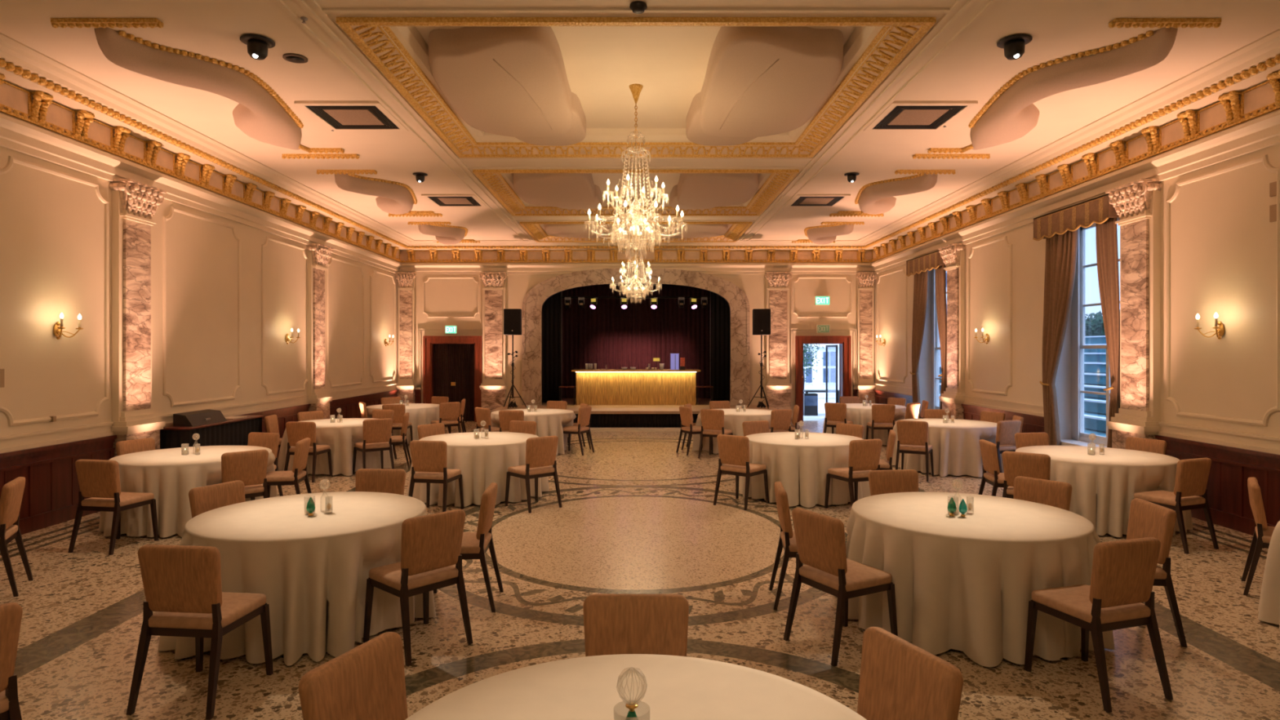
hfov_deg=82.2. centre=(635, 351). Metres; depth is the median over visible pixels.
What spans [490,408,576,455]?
tablecloth
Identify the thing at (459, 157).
trim
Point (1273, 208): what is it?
air vent
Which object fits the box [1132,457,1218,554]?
dining chair
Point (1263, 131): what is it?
trim
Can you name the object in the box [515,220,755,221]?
trim
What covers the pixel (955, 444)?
tablecloth
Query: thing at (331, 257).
trim
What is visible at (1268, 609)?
tablecloth
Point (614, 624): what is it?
dining chair
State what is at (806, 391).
patio table
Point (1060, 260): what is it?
curtain
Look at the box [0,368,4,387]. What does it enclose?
wall plate
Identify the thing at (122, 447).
dining chair
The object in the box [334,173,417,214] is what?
ceiling bulkhead
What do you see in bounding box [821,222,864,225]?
trim
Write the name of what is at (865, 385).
pilaster
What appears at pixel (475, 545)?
dining chair
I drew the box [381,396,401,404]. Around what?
dining chair
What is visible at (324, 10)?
trim
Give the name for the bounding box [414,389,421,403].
baseboard
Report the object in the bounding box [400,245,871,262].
trim
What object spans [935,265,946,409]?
curtain
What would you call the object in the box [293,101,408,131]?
ceiling vent
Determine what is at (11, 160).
trim
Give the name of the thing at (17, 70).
trim
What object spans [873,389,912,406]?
wainscoting
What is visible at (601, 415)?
stage
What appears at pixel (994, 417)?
dining chair
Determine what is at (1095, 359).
terrace
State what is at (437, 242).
trim
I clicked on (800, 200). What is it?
ceiling vent
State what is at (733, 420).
tablecloth
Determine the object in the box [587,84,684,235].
crystal chandelier
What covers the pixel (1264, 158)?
trim
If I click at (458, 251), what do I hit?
trim
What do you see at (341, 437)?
tablecloth
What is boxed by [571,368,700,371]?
countertop
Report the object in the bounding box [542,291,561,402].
curtain
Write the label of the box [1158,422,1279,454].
trim
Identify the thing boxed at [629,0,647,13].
smoke detector
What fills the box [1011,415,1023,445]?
dining chair
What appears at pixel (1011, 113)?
ceiling panel
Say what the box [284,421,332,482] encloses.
dining chair
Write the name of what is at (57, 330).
wall sconce
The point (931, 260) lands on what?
pelmet
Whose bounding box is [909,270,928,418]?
curtain
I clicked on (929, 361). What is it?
window
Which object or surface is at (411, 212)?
trim
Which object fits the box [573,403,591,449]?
dining chair
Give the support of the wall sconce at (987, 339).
attached to the wall at (1224, 238)
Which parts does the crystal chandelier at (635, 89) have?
chain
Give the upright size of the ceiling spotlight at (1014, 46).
0.186 m
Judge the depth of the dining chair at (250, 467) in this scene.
7.65 m
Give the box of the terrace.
[939,335,1106,436]
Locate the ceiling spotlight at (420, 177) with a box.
[413,172,427,182]
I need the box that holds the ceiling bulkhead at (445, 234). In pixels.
[417,223,467,244]
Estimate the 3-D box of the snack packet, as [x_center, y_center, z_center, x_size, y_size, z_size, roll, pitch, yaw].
[1.290,0.340,20.300,0.140,0.330,0.100,0,0,0]
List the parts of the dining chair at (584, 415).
leg, seat, seat frame, leg, backrest, leg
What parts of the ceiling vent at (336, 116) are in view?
louvre frame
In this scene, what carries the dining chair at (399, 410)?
on the floor
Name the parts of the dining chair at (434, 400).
backrest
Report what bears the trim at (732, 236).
attached to the ceiling
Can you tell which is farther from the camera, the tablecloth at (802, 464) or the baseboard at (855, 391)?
the baseboard at (855, 391)
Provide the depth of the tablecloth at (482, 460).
9.16 m
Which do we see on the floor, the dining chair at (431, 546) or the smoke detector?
the dining chair at (431, 546)
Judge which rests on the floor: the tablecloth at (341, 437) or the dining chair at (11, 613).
the dining chair at (11, 613)
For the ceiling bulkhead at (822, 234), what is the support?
attached to the ceiling
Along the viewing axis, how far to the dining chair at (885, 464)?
9.34 m
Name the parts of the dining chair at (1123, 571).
leg, leg, seat frame, seat, leg, backrest, leg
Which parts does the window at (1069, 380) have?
sill, frame, sash, sash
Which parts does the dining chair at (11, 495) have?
leg, seat, seat frame, backrest, leg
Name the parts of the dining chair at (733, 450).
leg, backrest, leg, seat, seat frame, leg, leg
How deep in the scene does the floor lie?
5.30 m
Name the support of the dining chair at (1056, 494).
on the floor
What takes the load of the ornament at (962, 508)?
on the tablecloth at (966, 584)
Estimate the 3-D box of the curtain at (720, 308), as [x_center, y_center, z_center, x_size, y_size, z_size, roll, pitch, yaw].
[2.706,-0.510,20.900,1.193,3.940,0.063,0,0,0]
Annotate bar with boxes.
[561,296,711,298]
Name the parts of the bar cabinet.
cabinet panel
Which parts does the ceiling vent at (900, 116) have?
louvre frame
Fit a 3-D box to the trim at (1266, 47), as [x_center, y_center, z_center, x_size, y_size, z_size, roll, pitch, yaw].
[0.000,-2.840,8.400,13.040,0.200,23.240,0,0,0]
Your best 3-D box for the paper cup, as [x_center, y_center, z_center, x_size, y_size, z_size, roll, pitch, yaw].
[0.710,0.420,20.200,0.130,0.170,0.127,0,0,0]
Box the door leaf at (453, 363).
[433,343,474,421]
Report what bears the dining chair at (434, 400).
on the floor
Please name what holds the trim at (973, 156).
attached to the ceiling
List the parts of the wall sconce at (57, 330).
arm, arm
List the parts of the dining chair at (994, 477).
leg, backrest, seat, leg, seat frame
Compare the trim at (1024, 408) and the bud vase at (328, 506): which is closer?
the bud vase at (328, 506)
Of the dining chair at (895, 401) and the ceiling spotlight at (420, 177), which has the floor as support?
the dining chair at (895, 401)
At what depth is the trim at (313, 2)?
8.21 m
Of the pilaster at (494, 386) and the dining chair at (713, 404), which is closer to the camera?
the dining chair at (713, 404)
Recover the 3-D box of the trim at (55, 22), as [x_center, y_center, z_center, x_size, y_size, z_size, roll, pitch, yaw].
[-4.685,-2.897,6.500,0.990,0.065,0.100,0,0,0]
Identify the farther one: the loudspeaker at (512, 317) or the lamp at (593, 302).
the lamp at (593, 302)
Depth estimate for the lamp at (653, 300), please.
21.44 m
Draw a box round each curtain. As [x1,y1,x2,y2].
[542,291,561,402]
[561,283,711,398]
[711,291,729,401]
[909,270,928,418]
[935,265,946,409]
[1039,229,1077,445]
[1095,217,1119,448]
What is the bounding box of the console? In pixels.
[160,415,263,448]
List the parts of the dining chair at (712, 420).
leg, leg, backrest, seat, seat frame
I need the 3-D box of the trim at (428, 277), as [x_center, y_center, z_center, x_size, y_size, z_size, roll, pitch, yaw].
[-5.040,-1.475,19.986,1.536,1.126,0.028,0,0,0]
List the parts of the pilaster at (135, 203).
moulding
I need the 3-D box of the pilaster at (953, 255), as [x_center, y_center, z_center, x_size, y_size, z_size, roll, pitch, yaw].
[6.382,-0.105,14.800,0.338,4.050,0.737,0,0,0]
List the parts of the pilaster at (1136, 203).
moulding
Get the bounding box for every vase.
[326,502,331,509]
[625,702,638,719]
[967,502,972,510]
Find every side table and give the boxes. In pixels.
[559,386,576,404]
[696,386,713,404]
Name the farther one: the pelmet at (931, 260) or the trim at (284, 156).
the pelmet at (931, 260)
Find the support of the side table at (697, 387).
on the stage
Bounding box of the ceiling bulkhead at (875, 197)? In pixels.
[854,173,937,214]
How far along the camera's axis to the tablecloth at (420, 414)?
15.09 m
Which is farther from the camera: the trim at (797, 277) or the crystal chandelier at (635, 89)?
the trim at (797, 277)
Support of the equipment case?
on the console
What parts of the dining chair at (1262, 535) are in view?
leg, leg, backrest, seat frame, seat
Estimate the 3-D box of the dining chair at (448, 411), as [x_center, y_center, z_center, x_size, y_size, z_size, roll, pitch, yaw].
[-3.923,1.479,15.120,0.476,0.882,0.551,0,0,-40]
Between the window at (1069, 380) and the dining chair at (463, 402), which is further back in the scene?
the dining chair at (463, 402)
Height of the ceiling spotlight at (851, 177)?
0.149 m
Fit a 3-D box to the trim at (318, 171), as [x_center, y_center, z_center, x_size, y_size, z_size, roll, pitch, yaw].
[-4.685,-2.897,11.884,0.990,0.065,0.100,0,0,0]
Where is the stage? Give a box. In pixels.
[490,398,777,427]
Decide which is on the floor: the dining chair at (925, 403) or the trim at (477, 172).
the dining chair at (925, 403)
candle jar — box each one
[182,448,187,453]
[1088,448,1093,453]
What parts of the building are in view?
pane, pane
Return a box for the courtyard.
[803,398,835,420]
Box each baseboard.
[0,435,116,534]
[160,404,311,457]
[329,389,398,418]
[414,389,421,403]
[853,389,857,396]
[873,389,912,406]
[961,404,1044,432]
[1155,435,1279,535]
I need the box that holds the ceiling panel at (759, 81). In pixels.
[685,26,843,146]
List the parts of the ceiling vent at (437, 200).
louvre frame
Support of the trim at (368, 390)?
attached to the wall at (52, 226)
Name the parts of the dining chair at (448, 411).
seat, backrest, seat frame, leg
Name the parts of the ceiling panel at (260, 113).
rope trim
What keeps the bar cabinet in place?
on the courtyard
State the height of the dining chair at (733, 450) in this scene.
0.882 m
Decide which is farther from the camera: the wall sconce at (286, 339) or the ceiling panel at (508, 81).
the wall sconce at (286, 339)
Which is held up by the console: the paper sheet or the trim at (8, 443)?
the paper sheet
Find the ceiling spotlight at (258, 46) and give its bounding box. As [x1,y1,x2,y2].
[240,34,275,59]
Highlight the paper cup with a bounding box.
[659,363,664,369]
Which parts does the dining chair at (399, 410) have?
backrest, seat, seat frame, leg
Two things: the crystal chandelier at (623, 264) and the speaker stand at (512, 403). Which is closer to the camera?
the crystal chandelier at (623, 264)
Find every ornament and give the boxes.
[306,497,315,515]
[947,497,956,516]
[958,498,967,516]
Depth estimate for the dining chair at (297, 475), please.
8.47 m
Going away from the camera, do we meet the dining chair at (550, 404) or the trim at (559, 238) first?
the dining chair at (550, 404)
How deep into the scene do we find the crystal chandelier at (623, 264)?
16.89 m
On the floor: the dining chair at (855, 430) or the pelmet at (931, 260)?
the dining chair at (855, 430)
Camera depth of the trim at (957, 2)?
8.22 m
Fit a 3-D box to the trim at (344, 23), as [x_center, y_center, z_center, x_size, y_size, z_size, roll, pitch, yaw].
[0.000,-2.962,8.680,5.260,0.155,4.500,0,0,0]
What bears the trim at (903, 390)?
attached to the wall at (1224, 238)
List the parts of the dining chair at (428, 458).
leg, leg, backrest, seat, seat frame, leg, leg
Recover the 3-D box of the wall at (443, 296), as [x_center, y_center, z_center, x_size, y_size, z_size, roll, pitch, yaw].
[0.000,-0.730,20.150,13.000,5.300,0.300,0,0,0]
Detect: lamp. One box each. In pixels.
[590,297,597,309]
[620,297,627,309]
[650,297,657,309]
[689,297,697,309]
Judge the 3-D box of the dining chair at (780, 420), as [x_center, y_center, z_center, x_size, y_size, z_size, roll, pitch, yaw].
[2.515,1.479,13.296,0.476,0.882,0.551,0,0,-28]
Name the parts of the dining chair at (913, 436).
leg, leg, backrest, seat frame, seat, leg, leg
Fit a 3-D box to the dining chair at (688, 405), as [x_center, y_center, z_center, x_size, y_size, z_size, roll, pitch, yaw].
[1.214,1.479,14.438,0.551,0.882,0.476,0,0,16]
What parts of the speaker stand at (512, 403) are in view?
leg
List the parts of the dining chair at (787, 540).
leg, leg, backrest, seat frame, seat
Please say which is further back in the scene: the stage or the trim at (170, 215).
the stage
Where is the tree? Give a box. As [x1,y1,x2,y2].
[803,343,823,392]
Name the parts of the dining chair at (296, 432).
leg, backrest, seat, seat frame, leg, leg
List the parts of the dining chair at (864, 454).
leg, seat frame, seat, leg, leg, backrest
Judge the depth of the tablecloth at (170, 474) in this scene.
7.58 m
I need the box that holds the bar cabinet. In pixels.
[803,392,817,415]
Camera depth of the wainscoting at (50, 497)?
8.07 m
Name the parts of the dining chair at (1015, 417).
backrest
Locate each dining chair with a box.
[0,476,33,596]
[0,602,22,719]
[67,459,158,555]
[115,437,155,455]
[126,544,273,719]
[188,480,245,518]
[221,449,268,500]
[247,431,283,496]
[264,414,282,447]
[266,437,311,497]
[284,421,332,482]
[297,410,323,421]
[298,631,408,719]
[352,417,394,474]
[355,468,405,494]
[359,401,367,417]
[363,508,472,666]
[372,408,396,459]
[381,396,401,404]
[382,404,413,449]
[391,412,411,467]
[408,440,463,511]
[417,422,444,439]
[431,395,448,431]
[431,401,461,433]
[433,482,503,612]
[453,398,466,432]
[475,407,500,431]
[498,409,524,431]
[504,435,562,512]
[509,420,536,435]
[546,400,568,443]
[557,405,594,455]
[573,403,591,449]
[582,594,688,656]
[675,405,713,455]
[681,403,695,449]
[697,408,733,457]
[709,400,729,408]
[713,434,768,510]
[742,420,769,436]
[768,481,846,609]
[769,408,791,432]
[782,404,799,431]
[783,507,897,666]
[823,402,853,433]
[824,438,882,508]
[835,422,864,438]
[839,396,858,403]
[857,626,963,719]
[866,404,895,439]
[868,469,918,495]
[872,430,895,470]
[885,402,919,445]
[887,397,906,406]
[895,420,933,481]
[918,400,928,418]
[924,408,951,418]
[977,439,1008,496]
[980,411,1004,422]
[993,420,1021,472]
[1001,451,1050,498]
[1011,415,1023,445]
[1013,475,1071,511]
[1014,432,1048,448]
[1024,537,1173,712]
[1125,436,1166,454]
[1126,497,1187,647]
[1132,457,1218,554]
[1240,476,1275,595]
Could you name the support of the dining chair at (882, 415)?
on the floor
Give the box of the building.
[803,271,946,398]
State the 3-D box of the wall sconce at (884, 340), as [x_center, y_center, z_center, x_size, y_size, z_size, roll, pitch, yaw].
[6.392,-0.279,19.100,0.217,0.294,0.336,0,0,0]
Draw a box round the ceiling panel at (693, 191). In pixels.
[669,173,759,209]
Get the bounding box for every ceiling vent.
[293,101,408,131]
[421,194,486,207]
[785,194,850,207]
[863,101,977,131]
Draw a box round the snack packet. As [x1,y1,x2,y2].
[680,357,684,369]
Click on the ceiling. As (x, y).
(670, 63)
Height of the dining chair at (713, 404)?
0.882 m
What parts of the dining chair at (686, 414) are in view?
leg, backrest, leg, seat frame, seat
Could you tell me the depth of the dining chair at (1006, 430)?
10.98 m
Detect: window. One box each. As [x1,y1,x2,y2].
[918,268,946,408]
[1054,217,1119,447]
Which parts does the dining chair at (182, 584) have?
leg, backrest, leg, seat, seat frame, leg, leg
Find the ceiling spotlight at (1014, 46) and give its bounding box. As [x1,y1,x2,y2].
[996,34,1032,59]
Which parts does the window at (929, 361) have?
frame, sash, sash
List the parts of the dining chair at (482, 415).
backrest, seat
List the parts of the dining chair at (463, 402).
leg, backrest, leg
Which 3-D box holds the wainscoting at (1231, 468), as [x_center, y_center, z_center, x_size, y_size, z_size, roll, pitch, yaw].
[6.457,1.478,6.030,0.085,0.885,6.060,0,0,0]
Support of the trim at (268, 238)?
attached to the wall at (52, 226)
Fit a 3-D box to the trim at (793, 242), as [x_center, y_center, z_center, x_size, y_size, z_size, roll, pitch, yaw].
[4.700,-2.897,19.419,1.160,0.065,0.100,0,0,0]
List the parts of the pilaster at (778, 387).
moulding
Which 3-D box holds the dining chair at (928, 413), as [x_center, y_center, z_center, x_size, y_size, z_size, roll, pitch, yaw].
[5.344,1.479,12.935,0.476,0.882,0.551,0,0,15]
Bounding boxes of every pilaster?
[109,178,166,457]
[306,243,333,418]
[395,271,416,403]
[479,271,507,410]
[764,271,792,422]
[855,271,876,404]
[937,243,965,419]
[1105,178,1162,448]
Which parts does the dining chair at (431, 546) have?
leg, leg, seat frame, seat, leg, backrest, leg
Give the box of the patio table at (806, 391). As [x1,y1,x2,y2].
[803,389,839,403]
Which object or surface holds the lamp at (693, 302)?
hanging from the bar
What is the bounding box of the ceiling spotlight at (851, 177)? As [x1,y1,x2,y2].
[844,172,859,182]
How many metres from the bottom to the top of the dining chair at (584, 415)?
0.882 m
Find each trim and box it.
[0,28,1279,250]
[0,58,408,262]
[0,73,399,259]
[0,79,1279,261]
[0,109,1279,274]
[0,155,109,426]
[0,422,113,453]
[50,17,163,27]
[156,395,308,426]
[162,206,240,407]
[261,235,308,395]
[274,0,524,240]
[281,153,359,159]
[295,0,530,240]
[297,144,311,151]
[307,0,534,240]
[308,147,344,153]
[316,169,377,174]
[322,8,950,12]
[326,256,364,387]
[328,383,396,399]
[336,17,936,157]
[369,269,395,382]
[380,26,891,146]
[388,213,442,217]
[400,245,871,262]
[406,249,871,262]
[407,222,451,225]
[409,211,434,214]
[415,382,421,389]
[422,276,479,317]
[436,240,479,243]
[458,157,813,159]
[461,239,475,241]
[466,166,804,168]
[472,169,799,216]
[480,173,791,213]
[496,173,775,208]
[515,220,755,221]
[520,222,752,242]
[522,267,749,405]
[524,224,743,240]
[524,271,746,405]
[536,224,735,237]
[538,280,733,405]
[737,0,964,240]
[741,0,976,240]
[748,0,998,240]
[791,240,835,243]
[792,276,852,317]
[796,239,811,241]
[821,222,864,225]
[829,213,883,217]
[837,211,862,214]
[864,54,1279,262]
[871,69,1279,259]
[875,383,912,395]
[876,267,906,383]
[894,169,955,174]
[912,153,990,159]
[927,147,963,153]
[960,144,973,152]
[963,395,1044,417]
[968,235,1012,395]
[1108,17,1221,27]
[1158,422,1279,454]
[1165,154,1279,426]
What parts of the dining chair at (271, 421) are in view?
backrest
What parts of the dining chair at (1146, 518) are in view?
backrest, seat frame, seat, leg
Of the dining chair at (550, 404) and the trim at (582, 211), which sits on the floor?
the dining chair at (550, 404)
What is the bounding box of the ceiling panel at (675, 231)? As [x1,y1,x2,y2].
[662,224,728,238]
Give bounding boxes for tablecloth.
[98,445,277,537]
[157,491,435,666]
[277,417,393,475]
[365,403,439,444]
[404,653,866,719]
[407,431,549,506]
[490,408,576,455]
[692,408,772,453]
[738,431,871,507]
[822,403,906,444]
[845,491,1115,666]
[891,418,1004,477]
[1015,445,1192,537]
[1257,520,1279,631]
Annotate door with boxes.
[417,328,482,422]
[789,328,857,422]
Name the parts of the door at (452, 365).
moulding, push plate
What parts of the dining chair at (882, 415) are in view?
leg, leg, seat, seat frame, backrest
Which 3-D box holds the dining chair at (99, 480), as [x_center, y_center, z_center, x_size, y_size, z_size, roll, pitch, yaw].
[-5.131,1.479,7.219,0.476,0.882,0.551,0,0,10]
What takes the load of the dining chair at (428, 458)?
on the floor
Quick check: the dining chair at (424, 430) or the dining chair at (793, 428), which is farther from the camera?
the dining chair at (793, 428)
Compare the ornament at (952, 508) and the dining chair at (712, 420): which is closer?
the ornament at (952, 508)
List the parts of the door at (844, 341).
moulding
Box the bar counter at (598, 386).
[571,368,700,404]
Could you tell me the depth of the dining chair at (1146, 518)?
4.82 m
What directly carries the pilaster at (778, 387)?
attached to the wall at (443, 296)
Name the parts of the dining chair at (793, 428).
seat, backrest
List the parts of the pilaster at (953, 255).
moulding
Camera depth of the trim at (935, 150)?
10.58 m
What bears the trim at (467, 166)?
attached to the ceiling
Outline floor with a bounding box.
[0,420,1279,719]
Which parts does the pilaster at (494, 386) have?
moulding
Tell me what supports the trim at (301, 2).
attached to the ceiling
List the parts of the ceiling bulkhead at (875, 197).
rope trim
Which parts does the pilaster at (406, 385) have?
moulding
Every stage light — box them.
[564,297,570,308]
[577,297,584,308]
[678,297,684,308]
[701,297,707,308]
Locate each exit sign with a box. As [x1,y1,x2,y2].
[444,325,457,333]
[814,296,830,305]
[816,324,829,333]
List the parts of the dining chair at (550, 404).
backrest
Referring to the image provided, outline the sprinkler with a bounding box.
[300,16,307,23]
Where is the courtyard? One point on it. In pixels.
(821, 411)
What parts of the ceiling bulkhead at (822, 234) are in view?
rope trim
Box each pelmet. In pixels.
[906,249,945,276]
[1032,193,1119,240]
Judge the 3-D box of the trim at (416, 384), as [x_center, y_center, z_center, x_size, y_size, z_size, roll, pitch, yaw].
[-5.955,0.953,19.975,0.190,0.165,0.050,0,0,0]
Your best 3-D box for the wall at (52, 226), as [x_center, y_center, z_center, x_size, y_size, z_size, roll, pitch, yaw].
[-6.625,-0.730,8.550,0.250,5.300,23.500,0,0,0]
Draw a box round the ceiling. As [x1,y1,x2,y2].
[0,0,1279,239]
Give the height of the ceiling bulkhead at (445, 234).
0.260 m
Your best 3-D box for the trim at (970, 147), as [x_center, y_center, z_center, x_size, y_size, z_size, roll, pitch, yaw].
[4.770,-2.910,10.410,0.070,0.061,0.432,0,0,-13]
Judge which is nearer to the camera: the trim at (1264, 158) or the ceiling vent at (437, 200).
the trim at (1264, 158)
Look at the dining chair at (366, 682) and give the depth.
2.54 m
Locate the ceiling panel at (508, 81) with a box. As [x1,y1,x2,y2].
[428,26,586,146]
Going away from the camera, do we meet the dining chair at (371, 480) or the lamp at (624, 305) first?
the dining chair at (371, 480)
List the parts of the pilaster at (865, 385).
moulding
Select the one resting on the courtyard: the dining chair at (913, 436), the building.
the building
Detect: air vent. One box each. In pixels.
[1269,181,1276,196]
[1269,204,1276,222]
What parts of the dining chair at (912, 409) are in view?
backrest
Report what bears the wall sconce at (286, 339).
attached to the wall at (52, 226)
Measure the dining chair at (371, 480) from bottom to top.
0.882 m
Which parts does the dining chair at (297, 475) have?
leg, seat, seat frame, leg, backrest, leg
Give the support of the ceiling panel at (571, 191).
hanging from the ceiling
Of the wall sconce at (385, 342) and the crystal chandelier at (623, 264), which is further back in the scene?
the wall sconce at (385, 342)
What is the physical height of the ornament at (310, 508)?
0.134 m
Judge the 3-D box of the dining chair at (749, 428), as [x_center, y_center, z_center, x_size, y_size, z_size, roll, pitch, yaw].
[1.865,1.479,10.775,0.476,0.882,0.551,0,0,-23]
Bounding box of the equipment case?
[173,408,226,426]
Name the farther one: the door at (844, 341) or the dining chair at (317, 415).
the door at (844, 341)
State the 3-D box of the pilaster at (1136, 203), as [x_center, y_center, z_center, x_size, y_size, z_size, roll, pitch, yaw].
[6.382,-0.105,9.400,0.338,4.050,0.737,0,0,0]
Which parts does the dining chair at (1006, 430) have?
leg, seat, seat frame, backrest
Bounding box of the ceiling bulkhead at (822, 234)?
[804,223,853,244]
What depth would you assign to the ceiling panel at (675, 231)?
17.79 m
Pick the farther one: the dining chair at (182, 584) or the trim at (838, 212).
the trim at (838, 212)
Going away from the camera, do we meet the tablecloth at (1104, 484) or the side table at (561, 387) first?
the tablecloth at (1104, 484)
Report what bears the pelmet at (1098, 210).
attached to the wall at (1224, 238)
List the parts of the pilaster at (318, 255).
moulding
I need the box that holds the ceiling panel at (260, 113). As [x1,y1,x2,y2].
[94,26,303,150]
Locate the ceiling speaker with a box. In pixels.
[282,53,307,63]
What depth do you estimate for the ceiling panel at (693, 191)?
13.33 m
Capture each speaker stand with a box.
[503,334,526,408]
[746,334,768,408]
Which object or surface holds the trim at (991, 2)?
attached to the ceiling
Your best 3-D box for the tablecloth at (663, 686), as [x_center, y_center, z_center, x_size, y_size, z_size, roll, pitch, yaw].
[0.055,1.539,2.041,1.829,0.742,1.789,0,0,0]
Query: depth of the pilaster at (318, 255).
14.62 m
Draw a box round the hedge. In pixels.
[1084,311,1105,336]
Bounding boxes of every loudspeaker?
[503,308,521,335]
[752,308,770,335]
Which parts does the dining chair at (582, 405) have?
leg, backrest, leg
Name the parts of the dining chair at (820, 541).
leg, backrest, leg, leg, seat, seat frame, leg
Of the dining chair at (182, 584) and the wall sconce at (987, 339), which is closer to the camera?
the dining chair at (182, 584)
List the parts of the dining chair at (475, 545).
seat frame, seat, backrest, leg, leg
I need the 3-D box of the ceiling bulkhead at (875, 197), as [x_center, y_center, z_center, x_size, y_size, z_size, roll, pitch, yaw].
[4.527,-2.820,13.667,1.013,0.260,3.366,0,0,0]
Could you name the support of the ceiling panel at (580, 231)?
hanging from the ceiling
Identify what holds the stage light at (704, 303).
hanging from the bar
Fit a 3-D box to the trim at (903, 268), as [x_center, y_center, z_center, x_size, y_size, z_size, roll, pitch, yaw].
[6.486,-0.625,18.650,0.028,2.806,2.156,0,0,0]
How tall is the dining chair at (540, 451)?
0.882 m
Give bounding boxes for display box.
[670,353,679,369]
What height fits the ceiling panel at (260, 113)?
0.260 m
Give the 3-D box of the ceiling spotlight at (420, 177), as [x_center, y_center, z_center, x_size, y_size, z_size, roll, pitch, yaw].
[-3.560,-2.856,12.100,0.240,0.149,0.240,0,0,0]
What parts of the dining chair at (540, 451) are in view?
leg, leg, seat, seat frame, leg, backrest, leg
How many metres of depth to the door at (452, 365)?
20.10 m
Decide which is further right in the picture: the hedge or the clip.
the hedge
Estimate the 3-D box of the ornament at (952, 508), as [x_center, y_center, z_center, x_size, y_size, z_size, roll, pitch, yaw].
[2.240,1.100,5.200,0.058,0.134,0.058,0,0,22]
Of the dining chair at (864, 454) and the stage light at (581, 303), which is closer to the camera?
the dining chair at (864, 454)
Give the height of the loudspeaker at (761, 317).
0.670 m
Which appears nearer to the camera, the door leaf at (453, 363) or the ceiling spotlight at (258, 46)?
the ceiling spotlight at (258, 46)
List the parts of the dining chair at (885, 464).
seat, leg, backrest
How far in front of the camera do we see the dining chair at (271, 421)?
11.84 m
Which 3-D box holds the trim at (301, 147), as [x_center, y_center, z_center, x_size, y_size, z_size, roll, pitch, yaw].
[-4.770,-2.910,10.410,0.070,0.061,0.432,0,0,13]
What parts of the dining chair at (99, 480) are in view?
leg, backrest, leg, seat, seat frame, leg, leg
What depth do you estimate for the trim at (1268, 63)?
9.51 m
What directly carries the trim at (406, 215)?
attached to the ceiling
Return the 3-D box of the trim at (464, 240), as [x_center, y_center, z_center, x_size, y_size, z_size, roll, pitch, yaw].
[-4.485,-2.897,19.223,0.530,0.065,0.100,0,0,0]
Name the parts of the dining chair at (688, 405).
leg, backrest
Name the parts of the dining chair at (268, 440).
backrest, leg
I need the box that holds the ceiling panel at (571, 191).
[512,173,602,209]
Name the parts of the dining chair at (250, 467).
seat, seat frame, leg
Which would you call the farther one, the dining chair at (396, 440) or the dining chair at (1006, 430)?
the dining chair at (396, 440)
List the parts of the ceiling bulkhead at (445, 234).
rope trim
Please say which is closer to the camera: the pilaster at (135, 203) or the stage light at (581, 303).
the pilaster at (135, 203)
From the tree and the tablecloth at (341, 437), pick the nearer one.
the tablecloth at (341, 437)
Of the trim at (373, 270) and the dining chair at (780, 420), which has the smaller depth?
the dining chair at (780, 420)
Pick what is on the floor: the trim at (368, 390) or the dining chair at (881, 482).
the dining chair at (881, 482)
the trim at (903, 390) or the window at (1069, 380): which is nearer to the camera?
the window at (1069, 380)
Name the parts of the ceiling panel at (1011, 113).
rope trim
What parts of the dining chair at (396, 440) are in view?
seat, seat frame, backrest, leg, leg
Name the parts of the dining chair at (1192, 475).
seat frame, seat, leg, backrest, leg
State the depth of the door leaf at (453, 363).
20.12 m
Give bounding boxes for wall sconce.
[53,312,83,339]
[284,328,300,344]
[384,334,394,346]
[875,334,885,346]
[973,328,989,343]
[1194,311,1224,339]
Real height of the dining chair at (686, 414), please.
0.882 m
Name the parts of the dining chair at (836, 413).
leg, backrest, seat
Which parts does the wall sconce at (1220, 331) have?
arm, arm, bulb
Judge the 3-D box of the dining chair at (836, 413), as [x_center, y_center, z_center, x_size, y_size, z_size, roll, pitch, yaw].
[4.128,1.479,14.932,0.476,0.882,0.551,0,0,35]
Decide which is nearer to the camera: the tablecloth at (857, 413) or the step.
the tablecloth at (857, 413)
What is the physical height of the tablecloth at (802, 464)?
0.742 m
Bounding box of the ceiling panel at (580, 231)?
[544,224,608,238]
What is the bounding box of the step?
[590,427,680,431]
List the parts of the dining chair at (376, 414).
backrest, leg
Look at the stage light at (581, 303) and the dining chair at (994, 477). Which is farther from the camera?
the stage light at (581, 303)
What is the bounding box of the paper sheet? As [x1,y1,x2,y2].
[224,416,247,419]
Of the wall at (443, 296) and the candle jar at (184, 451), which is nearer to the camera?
the candle jar at (184, 451)
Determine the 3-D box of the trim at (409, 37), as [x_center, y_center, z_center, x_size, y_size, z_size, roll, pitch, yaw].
[0.000,-3.080,8.680,5.200,0.200,4.440,0,0,0]
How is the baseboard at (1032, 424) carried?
attached to the wall at (1224, 238)
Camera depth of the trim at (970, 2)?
8.21 m
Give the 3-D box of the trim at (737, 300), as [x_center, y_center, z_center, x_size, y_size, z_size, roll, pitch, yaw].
[0.000,-0.375,20.115,6.100,3.690,0.370,0,0,0]
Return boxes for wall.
[0,146,397,436]
[397,274,874,420]
[874,143,1279,445]
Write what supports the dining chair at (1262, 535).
on the floor
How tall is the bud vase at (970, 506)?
0.120 m
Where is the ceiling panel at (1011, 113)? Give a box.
[968,26,1177,150]
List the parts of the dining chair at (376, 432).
leg, leg, seat, seat frame, backrest, leg, leg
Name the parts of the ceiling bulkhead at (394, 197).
rope trim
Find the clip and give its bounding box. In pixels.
[48,416,56,422]
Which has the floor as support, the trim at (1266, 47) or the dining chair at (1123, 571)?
the dining chair at (1123, 571)
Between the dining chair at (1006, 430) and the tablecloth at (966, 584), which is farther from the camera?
the dining chair at (1006, 430)
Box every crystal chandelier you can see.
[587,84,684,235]
[611,224,660,290]
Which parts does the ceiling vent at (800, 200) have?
louvre frame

